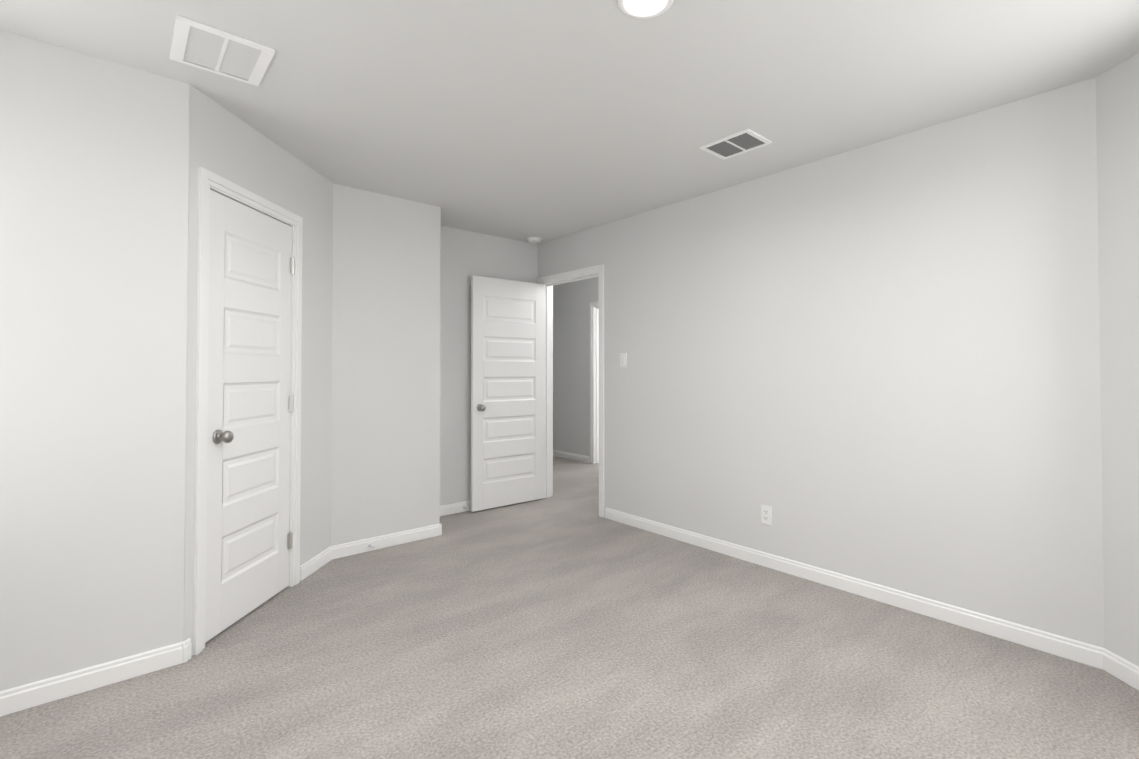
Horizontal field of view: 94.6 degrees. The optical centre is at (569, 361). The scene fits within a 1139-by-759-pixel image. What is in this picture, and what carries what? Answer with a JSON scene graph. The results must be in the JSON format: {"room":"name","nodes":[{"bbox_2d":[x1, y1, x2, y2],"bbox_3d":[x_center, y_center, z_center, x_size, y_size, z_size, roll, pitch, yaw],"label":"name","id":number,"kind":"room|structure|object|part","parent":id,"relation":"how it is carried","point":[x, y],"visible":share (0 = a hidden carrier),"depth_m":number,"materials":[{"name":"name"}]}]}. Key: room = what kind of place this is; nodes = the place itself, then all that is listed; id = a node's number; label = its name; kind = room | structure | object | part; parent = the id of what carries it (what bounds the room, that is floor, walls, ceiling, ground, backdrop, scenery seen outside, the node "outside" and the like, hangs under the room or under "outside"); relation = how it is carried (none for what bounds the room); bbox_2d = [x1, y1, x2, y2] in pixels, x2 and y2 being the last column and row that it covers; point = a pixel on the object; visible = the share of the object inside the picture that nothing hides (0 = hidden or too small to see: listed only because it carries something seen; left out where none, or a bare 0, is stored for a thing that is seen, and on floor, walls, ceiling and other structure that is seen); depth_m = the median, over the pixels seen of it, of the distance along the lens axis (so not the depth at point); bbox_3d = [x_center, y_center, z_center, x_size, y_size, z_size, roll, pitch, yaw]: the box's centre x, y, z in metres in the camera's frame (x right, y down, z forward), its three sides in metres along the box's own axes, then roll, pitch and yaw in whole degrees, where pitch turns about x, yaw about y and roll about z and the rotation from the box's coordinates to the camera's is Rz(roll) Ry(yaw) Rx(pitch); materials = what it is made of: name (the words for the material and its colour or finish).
{"room":"empty bedroom","nodes":[
{"label":"empty bedroom","id":0,"kind":"room"},
{"bbox_2d":[0,30,189,690],"bbox_3d":[-2.198,0.031,1.801,1.424,2.440,0.120,1,-1,-41],"label":"wall","id":1,"kind":"structure","parent":0,"point":[94,168],"depth_m":2.02,"materials":[{"name":"grey paint"}]},
{"bbox_2d":[0,641,187,716],"bbox_3d":[-2.104,1.208,1.776,1.317,0.085,0.013,1,-1,-41],"label":"baseboard","id":2,"kind":"structure","parent":1,"relation":"attached to","point":[30,695],"depth_m":2.00,"materials":[{"name":"white paint"}]},
{"bbox_2d":[183,85,332,655],"bbox_3d":[-1.636,0.047,2.879,0.120,2.440,1.313,0,-1,4],"label":"wall","id":3,"kind":"structure","parent":0,"point":[227,144],"depth_m":3.05,"materials":[{"name":"grey paint"}]},
{"bbox_2d":[193,167,302,654],"bbox_3d":[-1.643,0.211,2.655,0.137,2.106,0.772,0,-1,4],"label":"door frame","id":4,"kind":"structure","parent":3,"relation":"attached to","point":[208,180],"depth_m":2.32,"materials":[{"name":"white paint"}]},
{"bbox_2d":[205,190,294,642],"bbox_3d":[-1.611,0.241,2.656,0.164,2.022,0.642,0,-1,4],"label":"closet door","id":5,"kind":"structure","parent":3,"relation":"in","point":[250,410],"depth_m":2.60,"materials":[{"name":"white paint"}]},
{"label":"knob","id":6,"kind":"part","parent":5,"relation":"part of","materials":[{"name":"silver metal"}]},
{"bbox_2d":[182,546,331,662],"bbox_3d":[-1.574,1.223,2.791,0.013,0.085,1.206,0,-1,4],"label":"baseboard","id":7,"kind":"structure","parent":3,"relation":"attached to","point":[314,564],"depth_m":3.15,"materials":[{"name":"white paint"}]},
{"bbox_2d":[331,183,440,545],"bbox_3d":[-1.337,0.059,3.666,0.883,2.440,0.120,1,-1,-41],"label":"wall","id":8,"kind":"structure","parent":0,"point":[385,462],"depth_m":3.63,"materials":[{"name":"grey paint"}]},
{"bbox_2d":[332,523,441,558],"bbox_3d":[-1.244,1.236,3.641,0.776,0.085,0.013,1,-1,-41],"label":"baseboard","id":9,"kind":"structure","parent":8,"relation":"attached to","point":[377,542],"depth_m":3.61,"materials":[{"name":"white paint"}]},
{"bbox_2d":[439,245,440,523],"bbox_3d":[-1.197,0.066,4.090,0.120,2.440,0.579,1,-1,-41],"label":"wall","id":10,"kind":"structure","parent":0,"point":[440,261],"depth_m":3.92,"materials":[{"name":"grey paint"}]},
{"bbox_2d":[440,226,537,505],"bbox_3d":[-0.825,0.075,4.712,1.495,2.440,0.120,1,-1,-41],"label":"wall","id":11,"kind":"structure","parent":0,"point":[466,255],"depth_m":4.53,"materials":[{"name":"grey paint"}]},
{"bbox_2d":[440,500,470,515],"bbox_3d":[-0.782,1.252,4.643,1.255,0.085,0.013,1,-1,-41],"label":"baseboard","id":12,"kind":"structure","parent":11,"relation":"attached to","point":[453,508],"depth_m":4.47,"materials":[{"name":"white paint"}]},
{"bbox_2d":[0,456,1138,758],"bbox_3d":[-0.351,1.310,4.018,7.500,0.050,8.600,1,-1,-41],"label":"floor","id":13,"kind":"structure","parent":0,"point":[564,622],"depth_m":2.11,"materials":[{"name":"carpet"}]},
{"bbox_2d":[0,0,1138,243],"bbox_3d":[-0.351,-1.180,4.057,7.500,0.050,8.600,1,-1,-41],"label":"ceiling","id":14,"kind":"structure","parent":0,"point":[524,120],"depth_m":2.19,"materials":[{"name":"paint"}]},
{"bbox_2d":[170,15,274,85],"bbox_3d":[-1.335,-1.179,2.016,0.300,0.014,0.315,1,-1,-41],"label":"ceiling vent","id":15,"kind":"object","parent":14,"relation":"in","point":[207,48],"visible":1,"depth_m":2.00,"materials":[{"name":"white metal"}]},
{"bbox_2d":[527,237,541,243],"bbox_3d":[-0.325,-1.123,4.869,0.136,0.040,0.136,1,-1,-41],"label":"smoke detector","id":16,"kind":"object","parent":14,"relation":"attached to","point":[534,240],"visible":0.98,"depth_m":4.83,"materials":[{"name":"white plastic"}]},
{"bbox_2d":[618,0,673,18],"bbox_3d":[0.251,-1.187,1.727,0.184,0.006,0.184,1,-1,-41],"label":"recessed light","id":17,"kind":"object","parent":14,"relation":"in","point":[642,9],"visible":1,"depth_m":1.76,"materials":[{"name":"white plastic"}]},
{"bbox_2d":[700,128,771,159],"bbox_3d":[0.894,-1.167,2.832,0.235,0.012,0.290,1,-1,-41],"label":"ceiling vent","id":18,"kind":"object","parent":14,"relation":"in","point":[738,143],"visible":1,"depth_m":2.82,"materials":[{"name":"white metal"}]},
{"bbox_2d":[553,277,598,462],"bbox_3d":[0.729,0.102,6.480,0.120,2.440,5.900,1,-1,-41],"label":"wall","id":19,"kind":"structure","parent":0,"point":[572,301],"depth_m":7.13,"materials":[{"name":"grey paint"}]},
{"bbox_2d":[553,450,588,462],"bbox_3d":[0.711,1.278,6.380,0.013,0.085,5.800,1,-1,-41],"label":"baseboard","id":20,"kind":"structure","parent":19,"relation":"attached to","point":[573,456],"depth_m":7.17,"materials":[{"name":"white paint"}]},
{"bbox_2d":[590,302,598,463],"bbox_3d":[0.609,0.271,6.605,0.137,2.106,0.902,1,-1,-41],"label":"door frame","id":21,"kind":"structure","parent":19,"relation":"attached to","point":[594,382],"depth_m":6.88,"materials":[{"name":"white paint"}]},
{"bbox_2d":[538,77,1104,647],"bbox_3d":[0.985,0.059,3.659,0.120,2.440,4.075,1,-1,-41],"label":"wall","id":22,"kind":"structure","parent":0,"point":[876,363],"depth_m":2.75,"materials":[{"name":"grey paint"}]},
{"bbox_2d":[471,275,544,511],"bbox_3d":[-0.539,0.273,4.749,0.772,2.022,0.164,1,-1,-39],"label":"entry door","id":23,"kind":"structure","parent":22,"relation":"in","point":[507,392],"depth_m":4.71,"materials":[{"name":"white paint"}]},
{"bbox_3d":[-0.784,0.396,4.547,0.065,0.065,0.164,1,-1,-39],"label":"knob","id":24,"kind":"part","parent":23,"relation":"part of","materials":[{"name":"grey metal"}]},
{"bbox_2d":[537,264,603,516],"bbox_3d":[0.042,0.243,4.755,0.152,2.106,0.902,1,-1,-41],"label":"door frame","id":25,"kind":"structure","parent":22,"relation":"attached to","point":[549,282],"depth_m":4.93,"materials":[{"name":"white paint"}]},
{"bbox_2d":[620,353,626,366],"bbox_3d":[0.429,-0.013,4.207,0.010,0.115,0.070,1,-1,-41],"label":"switch plate","id":26,"kind":"object","parent":22,"relation":"attached to","point":[623,359],"visible":1,"depth_m":4.20,"materials":[{"name":"white plastic"}]},
{"bbox_2d":[761,505,771,525],"bbox_3d":[1.224,0.953,3.267,0.008,0.115,0.070,1,-1,-41],"label":"electrical outlet plate","id":27,"kind":"object","parent":22,"relation":"attached to","point":[766,514],"visible":1,"depth_m":3.26,"materials":[{"name":"white plastic"}]},
{"bbox_2d":[605,508,1103,669],"bbox_3d":[1.241,1.230,3.240,0.013,0.085,2.893,1,-1,-41],"label":"baseboard","id":28,"kind":"structure","parent":22,"relation":"attached to","point":[1069,648],"depth_m":2.72,"materials":[{"name":"white paint"}]},
{"bbox_2d":[1096,52,1138,666],"bbox_3d":[2.224,0.026,1.532,0.120,2.440,1.501,0,-1,2],"label":"wall","id":29,"kind":"structure","parent":0,"point":[1117,104],"depth_m":2.09,"materials":[{"name":"grey paint"}]},
{"bbox_2d":[1103,648,1138,689],"bbox_3d":[2.157,1.204,1.517,0.013,0.085,1.261,0,-1,2],"label":"baseboard","id":30,"kind":"structure","parent":29,"relation":"attached to","point":[1120,668],"depth_m":2.07,"materials":[{"name":"white paint"}]}
]}

